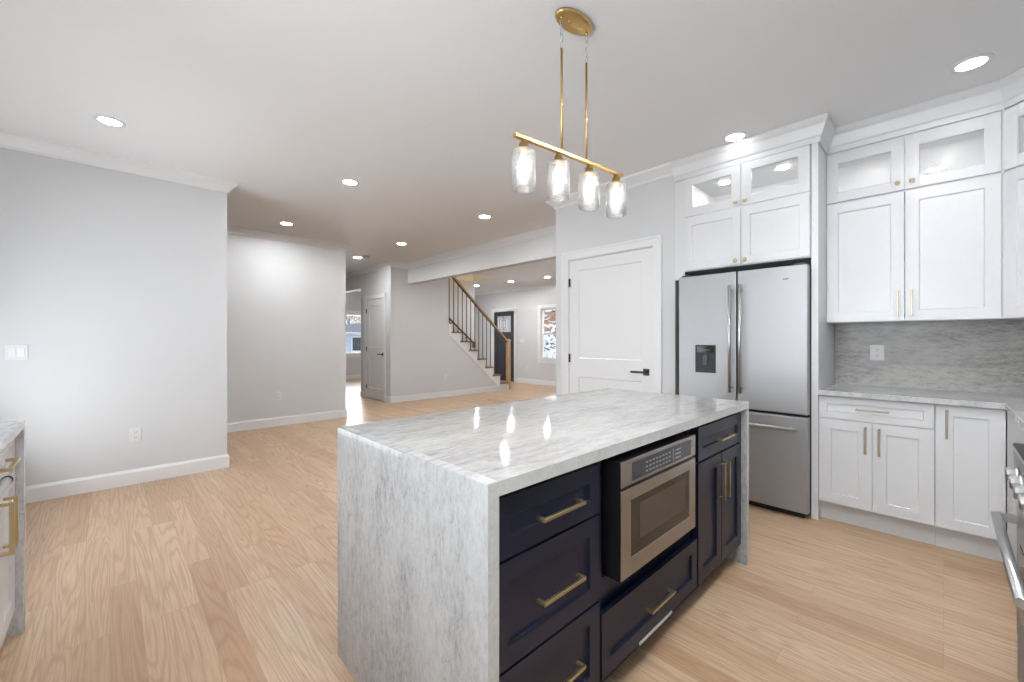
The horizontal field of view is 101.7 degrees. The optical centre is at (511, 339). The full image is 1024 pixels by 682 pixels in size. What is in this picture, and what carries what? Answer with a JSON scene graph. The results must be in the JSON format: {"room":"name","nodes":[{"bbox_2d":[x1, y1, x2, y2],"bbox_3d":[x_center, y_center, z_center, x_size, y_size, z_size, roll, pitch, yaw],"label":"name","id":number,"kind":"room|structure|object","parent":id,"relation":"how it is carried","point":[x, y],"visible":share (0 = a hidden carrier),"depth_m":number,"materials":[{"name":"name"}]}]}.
{"room":"kitchen","nodes":[
{"label":"kitchen","id":0,"kind":"room"},
{"bbox_2d":[0,147,226,485],"bbox_3d":[-4.174,-0.140,4.137,1.940,2.820,1.850,0,0,-44],"label":"wall","id":1,"kind":"structure","parent":0,"point":[114,283],"depth_m":3.56,"materials":[{"name":"paint"}]},
{"bbox_2d":[5,344,27,359],"bbox_3d":[-3.805,0.098,3.200,0.116,0.120,0.010,0,0,-44],"label":"light switch","id":2,"kind":"object","parent":1,"relation":"attached to","point":[18,351],"visible":1,"depth_m":3.20,"materials":[{"name":"white plastic"}]},
{"bbox_2d":[129,427,140,441],"bbox_3d":[-3.317,0.838,3.671,0.078,0.122,0.010,0,0,-44],"label":"wall outlet","id":3,"kind":"object","parent":1,"relation":"attached to","point":[134,433],"visible":1,"depth_m":3.67,"materials":[{"name":"white plastic"}]},
{"bbox_2d":[227,233,345,422],"bbox_3d":[-5.368,-0.140,6.771,3.880,2.820,3.600,0,0,-44],"label":"wall","id":4,"kind":"structure","parent":0,"point":[286,301],"depth_m":6.19,"materials":[{"name":"paint"}]},
{"bbox_2d":[0,131,351,250],"bbox_3d":[-3.613,-1.502,6.326,2.144,0.095,6.715,0,0,-10],"label":"trim","id":5,"kind":"structure","parent":4,"relation":"attached to","point":[7,140],"depth_m":3.67,"materials":[{"name":"paint"}]},
{"bbox_2d":[25,409,346,503],"bbox_3d":[-4.661,1.205,6.157,3.746,0.130,5.466,0,0,-44],"label":"baseboard","id":6,"kind":"structure","parent":4,"relation":"attached to","point":[52,490],"depth_m":3.76,"materials":[{"name":"paint"}]},
{"bbox_2d":[346,291,360,374],"bbox_3d":[-5.136,-0.140,13.471,6.320,2.820,0.120,0,0,-44],"label":"wall","id":7,"kind":"structure","parent":0,"point":[353,299],"depth_m":13.42,"materials":[{"name":"paint"}]},
{"bbox_2d":[346,310,360,357],"bbox_3d":[-5.157,-0.180,13.406,1.410,1.510,0.125,0,0,-44],"label":"window","id":8,"kind":"structure","parent":7,"relation":"in","point":[349,312],"depth_m":13.40,"materials":[{"name":"paint"}]},
{"bbox_2d":[346,375,360,379],"bbox_3d":[-4.535,1.205,13.957,4.540,0.130,0.016,0,0,-44],"label":"baseboard","id":9,"kind":"structure","parent":7,"relation":"attached to","point":[347,376],"depth_m":13.40,"materials":[{"name":"paint"}]},
{"bbox_2d":[346,267,395,396],"bbox_3d":[-4.301,-0.140,10.359,0.120,2.820,5.520,0,0,-44],"label":"wall","id":10,"kind":"structure","parent":0,"point":[382,280],"depth_m":8.46,"materials":[{"name":"paint"}]},
{"bbox_2d":[364,293,385,401],"bbox_3d":[-2.878,0.160,8.848,0.171,2.220,0.990,0,0,-44],"label":"door","id":11,"kind":"structure","parent":10,"relation":"in","point":[374,305],"depth_m":8.84,"materials":[{"name":"paint"}]},
{"bbox_2d":[346,162,672,277],"bbox_3d":[-1.328,-1.502,7.092,0.900,0.095,8.750,0,0,-44],"label":"trim","id":12,"kind":"structure","parent":10,"relation":"attached to","point":[662,171],"depth_m":5.92,"materials":[{"name":"paint"}]},
{"bbox_2d":[396,268,496,395],"bbox_3d":[-1.271,-0.140,9.531,3.090,2.820,0.120,0,0,-44],"label":"wall","id":13,"kind":"structure","parent":0,"point":[425,349],"depth_m":8.91,"materials":[{"name":"paint"}]},
{"bbox_2d":[385,384,508,402],"bbox_3d":[-1.324,1.205,9.517,3.266,0.130,0.206,0,0,-44],"label":"baseboard","id":14,"kind":"structure","parent":13,"relation":"attached to","point":[393,399],"depth_m":9.16,"materials":[{"name":"paint"}]},
{"bbox_2d":[450,279,474,349],"bbox_3d":[-2.086,-0.140,10.231,2.890,2.820,0.120,0,0,-44],"label":"wall","id":15,"kind":"structure","parent":0,"point":[469,286],"depth_m":10.93,"materials":[{"name":"paint"}]},
{"bbox_2d":[450,318,475,347],"bbox_3d":[-1.587,-0.489,10.565,1.660,1.419,0.088,0,0,-44],"label":"wall handrail","id":16,"kind":"object","parent":15,"relation":"attached to","point":[451,320],"visible":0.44,"depth_m":10.86,"materials":[{"name":"brown wood"}]},
{"bbox_2d":[408,234,555,283],"bbox_3d":[-0.481,-1.350,6.971,0.150,0.400,4.660,0,0,-44],"label":"wall header","id":17,"kind":"structure","parent":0,"point":[543,248],"depth_m":6.75,"materials":[{"name":"paint"}]},
{"bbox_2d":[0,379,1018,681],"bbox_3d":[-1.483,1.295,7.116,9.950,0.050,14.400,0,0,-44],"label":"floor","id":18,"kind":"structure","parent":0,"point":[230,574],"depth_m":2.07,"materials":[{"name":"brown wood"}]},
{"bbox_2d":[0,439,20,649],"bbox_3d":[-2.107,0.830,1.358,0.638,0.880,0.644,0,0,-44],"label":"base cabinet","id":19,"kind":"object","parent":18,"relation":"on","point":[9,502],"visible":0.91,"depth_m":1.62,"materials":[{"name":"white paint"}]},
{"bbox_2d":[0,476,12,497],"bbox_3d":[-1.655,0.833,0.918,0.658,0.875,0.596,0,0,-44],"label":"dishwasher","id":20,"kind":"object","parent":19,"relation":"attached to","point":[5,481],"visible":1,"depth_m":1.28,"materials":[{"name":"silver metal"}]},
{"bbox_2d":[0,420,24,638],"bbox_3d":[-1.893,0.811,1.095,0.668,0.917,1.405,0,0,-44],"label":"countertop","id":21,"kind":"structure","parent":18,"relation":"on","point":[9,430],"depth_m":1.79,"materials":[{"name":"white stone"}]},
{"bbox_2d":[449,322,507,389],"bbox_3d":[-1.538,0.025,9.907,2.966,2.489,1.102,0,0,-44],"label":"staircase","id":22,"kind":"structure","parent":18,"relation":"on","point":[456,336],"depth_m":9.82,"materials":[{"name":"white wood"}]},
{"bbox_2d":[449,277,510,388],"bbox_3d":[-0.744,-0.149,10.011,1.915,2.838,0.110,0,0,-44],"label":"stair railing","id":23,"kind":"object","parent":22,"relation":"on","point":[508,341],"visible":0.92,"depth_m":10.00,"materials":[{"name":"brown wood"}]},
{"bbox_2d":[338,388,748,681],"bbox_3d":[0.321,0.811,2.022,1.950,0.917,0.927,0,0,-44],"label":"countertop","id":24,"kind":"structure","parent":18,"relation":"on","point":[418,496],"depth_m":1.36,"materials":[{"name":"stone"}]},
{"bbox_2d":[499,462,599,681],"bbox_3d":[-0.172,0.839,1.530,0.483,0.862,0.912,0,0,-44],"label":"base cabinet","id":25,"kind":"object","parent":18,"relation":"on","point":[549,529],"visible":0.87,"depth_m":1.22,"materials":[{"name":"blue paint"}]},
{"bbox_2d":[596,429,696,681],"bbox_3d":[0.286,0.839,1.972,0.785,0.862,0.912,0,0,-44],"label":"base cabinet","id":26,"kind":"object","parent":18,"relation":"on","point":[633,608],"visible":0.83,"depth_m":1.60,"materials":[{"name":"blue paint"}]},
{"bbox_2d":[602,432,694,581],"bbox_3d":[0.346,0.622,1.871,0.604,0.407,0.703,0,0,-44],"label":"microwave oven","id":27,"kind":"object","parent":26,"relation":"in","point":[648,490],"visible":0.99,"depth_m":1.53,"materials":[{"name":"silver metal"}]},
{"bbox_2d":[681,412,740,603],"bbox_3d":[0.787,0.839,2.455,0.598,0.862,0.912,0,0,-44],"label":"base cabinet","id":28,"kind":"object","parent":18,"relation":"on","point":[717,529],"visible":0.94,"depth_m":2.11,"materials":[{"name":"blue paint"}]},
{"bbox_2d":[679,262,810,517],"bbox_3d":[1.969,0.362,3.451,0.754,1.815,0.918,0,0,-44],"label":"refrigerator","id":29,"kind":"object","parent":18,"relation":"on","point":[745,335],"visible":0.78,"depth_m":3.12,"materials":[{"name":"silver metal"}]},
{"bbox_2d":[811,143,834,519],"bbox_3d":[2.365,-0.058,3.162,0.635,2.655,0.040,0,0,-44],"label":"end panel","id":30,"kind":"object","parent":18,"relation":"on","point":[822,332],"visible":0.64,"depth_m":2.96,"materials":[{"name":"white paint"}]},
{"bbox_2d":[819,395,934,544],"bbox_3d":[2.569,0.830,2.931,0.652,0.880,0.574,0,0,-44],"label":"base cabinet","id":31,"kind":"object","parent":18,"relation":"on","point":[877,457],"visible":0.99,"depth_m":2.71,"materials":[{"name":"white paint"}]},
{"bbox_2d":[935,404,1006,561],"bbox_3d":[2.873,0.830,2.616,0.652,0.880,0.298,0,0,-44],"label":"base cabinet","id":32,"kind":"object","parent":18,"relation":"on","point":[970,442],"visible":0.89,"depth_m":2.43,"materials":[{"name":"white paint"}]},
{"bbox_2d":[990,443,1023,681],"bbox_3d":[1.682,0.798,0.947,0.756,0.944,0.746,0,0,-44],"label":"range","id":33,"kind":"object","parent":18,"relation":"on","point":[1014,475],"visible":1,"depth_m":1.31,"materials":[{"name":"metal"}]},
{"bbox_2d":[1012,443,1023,464],"bbox_3d":[1.700,0.358,0.929,0.756,0.033,0.696,0,0,-44],"label":"cooktop","id":34,"kind":"object","parent":33,"relation":"in","point":[1018,449],"depth_m":1.35,"materials":[{"name":"silver metal"}]},
{"bbox_2d":[1007,412,1023,561],"bbox_3d":[2.480,0.830,1.649,1.320,0.880,0.652,0,0,-44],"label":"base cabinet","id":35,"kind":"object","parent":18,"relation":"on","point":[1015,433],"visible":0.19,"depth_m":2.11,"materials":[{"name":"white paint"}]},
{"bbox_2d":[818,383,1023,429],"bbox_3d":[2.415,0.370,2.151,1.947,0.035,1.478,0,0,-44],"label":"countertop","id":36,"kind":"structure","parent":35,"relation":"on","point":[1013,404],"depth_m":2.63,"materials":[{"name":"white stone"}]},
{"bbox_2d":[0,0,1023,291],"bbox_3d":[-1.483,-1.675,7.116,9.950,0.250,14.400,0,0,-44],"label":"ceiling","id":37,"kind":"structure","parent":0,"point":[421,104],"depth_m":2.53,"materials":[{"name":"paint"}]},
{"bbox_2d":[93,115,125,127],"bbox_3d":[-2.854,-1.547,2.957,0.172,0.006,0.172,0,0,-44],"label":"recessed light","id":38,"kind":"object","parent":37,"relation":"in","point":[107,120],"visible":1,"depth_m":2.95,"materials":[{"name":"white plastic"}]},
{"bbox_2d":[279,222,293,225],"bbox_3d":[-3.013,-1.547,5.570,0.172,0.006,0.172,0,0,-44],"label":"recessed light","id":39,"kind":"object","parent":37,"relation":"in","point":[282,223],"visible":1,"depth_m":5.56,"materials":[{"name":"white"}]},
{"bbox_2d":[340,179,358,185],"bbox_3d":[-1.597,-1.547,4.102,0.172,0.006,0.172,0,0,-44],"label":"recessed light","id":40,"kind":"object","parent":37,"relation":"in","point":[351,182],"visible":1,"depth_m":4.10,"materials":[{"name":"white plastic"}]},
{"bbox_2d":[478,215,490,218],"bbox_3d":[-0.345,-1.547,5.254,0.172,0.006,0.172,0,0,-44],"label":"recessed light","id":41,"kind":"object","parent":37,"relation":"in","point":[479,216],"visible":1,"depth_m":5.24,"materials":[{"name":"white"}]},
{"bbox_2d":[512,7,625,217],"bbox_3d":[0.302,-1.104,2.022,0.742,0.890,0.120,0,0,-38],"label":"pendant light","id":42,"kind":"object","parent":37,"relation":"hanging from","point":[573,21],"visible":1,"depth_m":1.97,"materials":[{"name":"gold metal"}]},
{"bbox_2d":[512,139,535,192],"bbox_3d":[0.051,-0.767,1.827,0.106,0.216,0.106,0,0,-44],"label":"glass shade","id":43,"kind":"object","parent":42,"relation":"attached to","point":[523,149],"depth_m":1.81,"materials":[{"name":"clear glass"}]},
{"bbox_2d":[547,152,569,202],"bbox_3d":[0.219,-0.767,1.957,0.106,0.216,0.106,0,0,-44],"label":"glass shade","id":44,"kind":"object","parent":42,"relation":"attached to","point":[558,162],"depth_m":1.94,"materials":[{"name":"clear glass"}]},
{"bbox_2d":[578,164,599,210],"bbox_3d":[0.386,-0.767,2.087,0.106,0.216,0.106,0,0,-44],"label":"glass shade","id":45,"kind":"object","parent":42,"relation":"attached to","point":[589,188],"depth_m":2.07,"materials":[{"name":"clear glass"}]},
{"bbox_2d":[606,174,625,217],"bbox_3d":[0.554,-0.767,2.217,0.106,0.216,0.106,0,0,-44],"label":"glass shade","id":46,"kind":"object","parent":42,"relation":"attached to","point":[616,182],"depth_m":2.20,"materials":[{"name":"clear glass"}]},
{"bbox_2d":[723,131,747,142],"bbox_3d":[1.706,-1.547,3.186,0.172,0.006,0.172,0,0,-44],"label":"recessed light","id":47,"kind":"object","parent":37,"relation":"in","point":[739,135],"visible":1,"depth_m":3.17,"materials":[{"name":"white"}]},
{"bbox_2d":[949,53,994,73],"bbox_3d":[2.578,-1.547,2.340,0.172,0.006,0.172,0,0,-44],"label":"recessed light","id":48,"kind":"object","parent":37,"relation":"in","point":[971,63],"visible":1,"depth_m":2.33,"materials":[{"name":"white"}]},
{"bbox_2d":[475,286,555,381],"bbox_3d":[0.712,-0.140,11.876,0.120,2.820,10.300,0,0,-44],"label":"wall","id":49,"kind":"structure","parent":0,"point":[526,302],"depth_m":12.15,"materials":[{"name":"paint"}]},
{"bbox_2d":[491,308,515,381],"bbox_3d":[-0.227,0.160,12.811,0.171,2.220,1.090,0,0,-44],"label":"door","id":50,"kind":"structure","parent":49,"relation":"in","point":[504,319],"depth_m":12.80,"materials":[{"name":"black paint"}]},
{"bbox_2d":[475,282,555,295],"bbox_3d":[0.599,-1.502,11.849,0.080,0.095,10.180,0,0,-44],"label":"trim","id":51,"kind":"structure","parent":49,"relation":"attached to","point":[551,283],"depth_m":12.30,"materials":[{"name":"paint"}]},
{"bbox_2d":[516,378,555,385],"bbox_3d":[2.139,1.205,10.300,0.016,0.130,5.810,0,0,-44],"label":"baseboard","id":52,"kind":"structure","parent":49,"relation":"attached to","point":[519,380],"depth_m":11.79,"materials":[{"name":"paint"}]},
{"bbox_2d":[538,304,555,363],"bbox_3d":[1.140,-0.155,11.386,0.125,1.620,1.110,0,0,-44],"label":"window","id":53,"kind":"structure","parent":49,"relation":"in","point":[541,308],"depth_m":11.68,"materials":[{"name":"paint"}]},
{"bbox_2d":[556,176,678,395],"bbox_3d":[1.012,-0.140,4.222,0.120,2.820,1.370,0,0,-44],"label":"wall","id":54,"kind":"structure","parent":0,"point":[650,207],"depth_m":3.93,"materials":[{"name":"paint"}]},
{"bbox_2d":[562,235,661,394],"bbox_3d":[0.986,0.163,4.211,0.171,2.215,1.150,0,0,-44],"label":"door","id":55,"kind":"structure","parent":54,"relation":"in","point":[612,293],"depth_m":4.15,"materials":[{"name":"paint"}]},
{"bbox_2d":[825,101,1021,527],"bbox_3d":[2.812,-0.140,3.249,0.120,2.820,2.530,0,0,-44],"label":"wall","id":56,"kind":"structure","parent":0,"point":[1021,101],"depth_m":2.73,"materials":[{"name":"paint"}]},
{"bbox_2d":[671,112,835,280],"bbox_3d":[2.017,-1.034,3.474,0.692,1.028,1.101,0,0,-44],"label":"upper cabinet","id":57,"kind":"object","parent":56,"relation":"attached to","point":[745,204],"visible":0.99,"depth_m":3.28,"materials":[{"name":"white paint"}]},
{"bbox_2d":[777,166,788,169],"bbox_3d":[2.153,-1.365,3.313,0.076,0.004,0.076,0,0,-44],"label":"puck light","id":58,"kind":"object","parent":57,"relation":"on","point":[778,167],"depth_m":3.31,"materials":[{"name":"white"}]},
{"bbox_2d":[826,80,1006,323],"bbox_3d":[2.768,-0.837,2.913,0.401,1.423,0.876,0,0,-44],"label":"upper cabinet","id":59,"kind":"object","parent":56,"relation":"attached to","point":[915,220],"visible":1,"depth_m":2.78,"materials":[{"name":"white paint"}]},
{"bbox_2d":[835,320,1023,394],"bbox_3d":[3.120,0.114,2.832,0.014,0.478,1.478,0,0,-44],"label":"backsplash","id":60,"kind":"structure","parent":56,"relation":"attached to","point":[972,356],"depth_m":2.94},
{"bbox_2d":[870,345,884,360],"bbox_3d":[2.778,0.100,3.170,0.010,0.120,0.085,0,0,-44],"label":"wall outlet","id":61,"kind":"object","parent":60,"relation":"attached to","point":[877,352],"visible":1,"depth_m":3.17,"materials":[{"name":"white plastic"}]},
{"bbox_2d":[997,67,1023,319],"bbox_3d":[3.145,-0.837,2.299,0.704,1.423,0.684,0,0,-44],"label":"upper cabinet","id":62,"kind":"object","parent":56,"relation":"attached to","point":[1011,85],"visible":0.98,"depth_m":2.45,"materials":[{"name":"white paint"}]},
{"label":"outside","id":63,"kind":"structure","parent":0,"visible":0},
{"bbox_2d":[544,353,555,357],"bbox_3d":[-6.210,1.880,28.752,59.000,0.020,70.000,0,0,-44],"label":"ground","id":64,"kind":"structure","parent":63,"point":[550,355],"depth_m":48.86,"materials":[{"name":"white snow"}]},
{"bbox_2d":[346,323,360,352],"bbox_3d":[-16.113,0.170,40.596,9.800,3.400,5.800,0,0,-44],"label":"house","id":65,"kind":"structure","parent":64,"relation":"on","point":[353,342],"depth_m":38.51,"materials":[{"name":"blue"}]},
{"bbox_2d":[346,315,360,323],"bbox_3d":[-18.958,-1.719,48.457,5.974,7.184,5.941,0,0,-44],"label":"autumn tree","id":66,"kind":"object","parent":64,"relation":"on","point":[349,316],"visible":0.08,"depth_m":48.08,"materials":[{"name":"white plant"}]},
{"bbox_2d":[544,310,555,337],"bbox_3d":[2.682,-0.420,18.161,3.541,4.589,3.402,0,0,-44],"label":"autumn tree","id":67,"kind":"object","parent":64,"relation":"on","point":[552,315],"visible":0.06,"depth_m":17.89,"materials":[{"name":"brown plant"}]},
{"bbox_2d":[544,335,555,357],"bbox_3d":[1.550,0.850,15.084,1.962,2.057,1.944,0,0,-44],"label":"shrub","id":68,"kind":"object","parent":64,"relation":"on","point":[547,343],"visible":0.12,"depth_m":15.21,"materials":[{"name":"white plant"}]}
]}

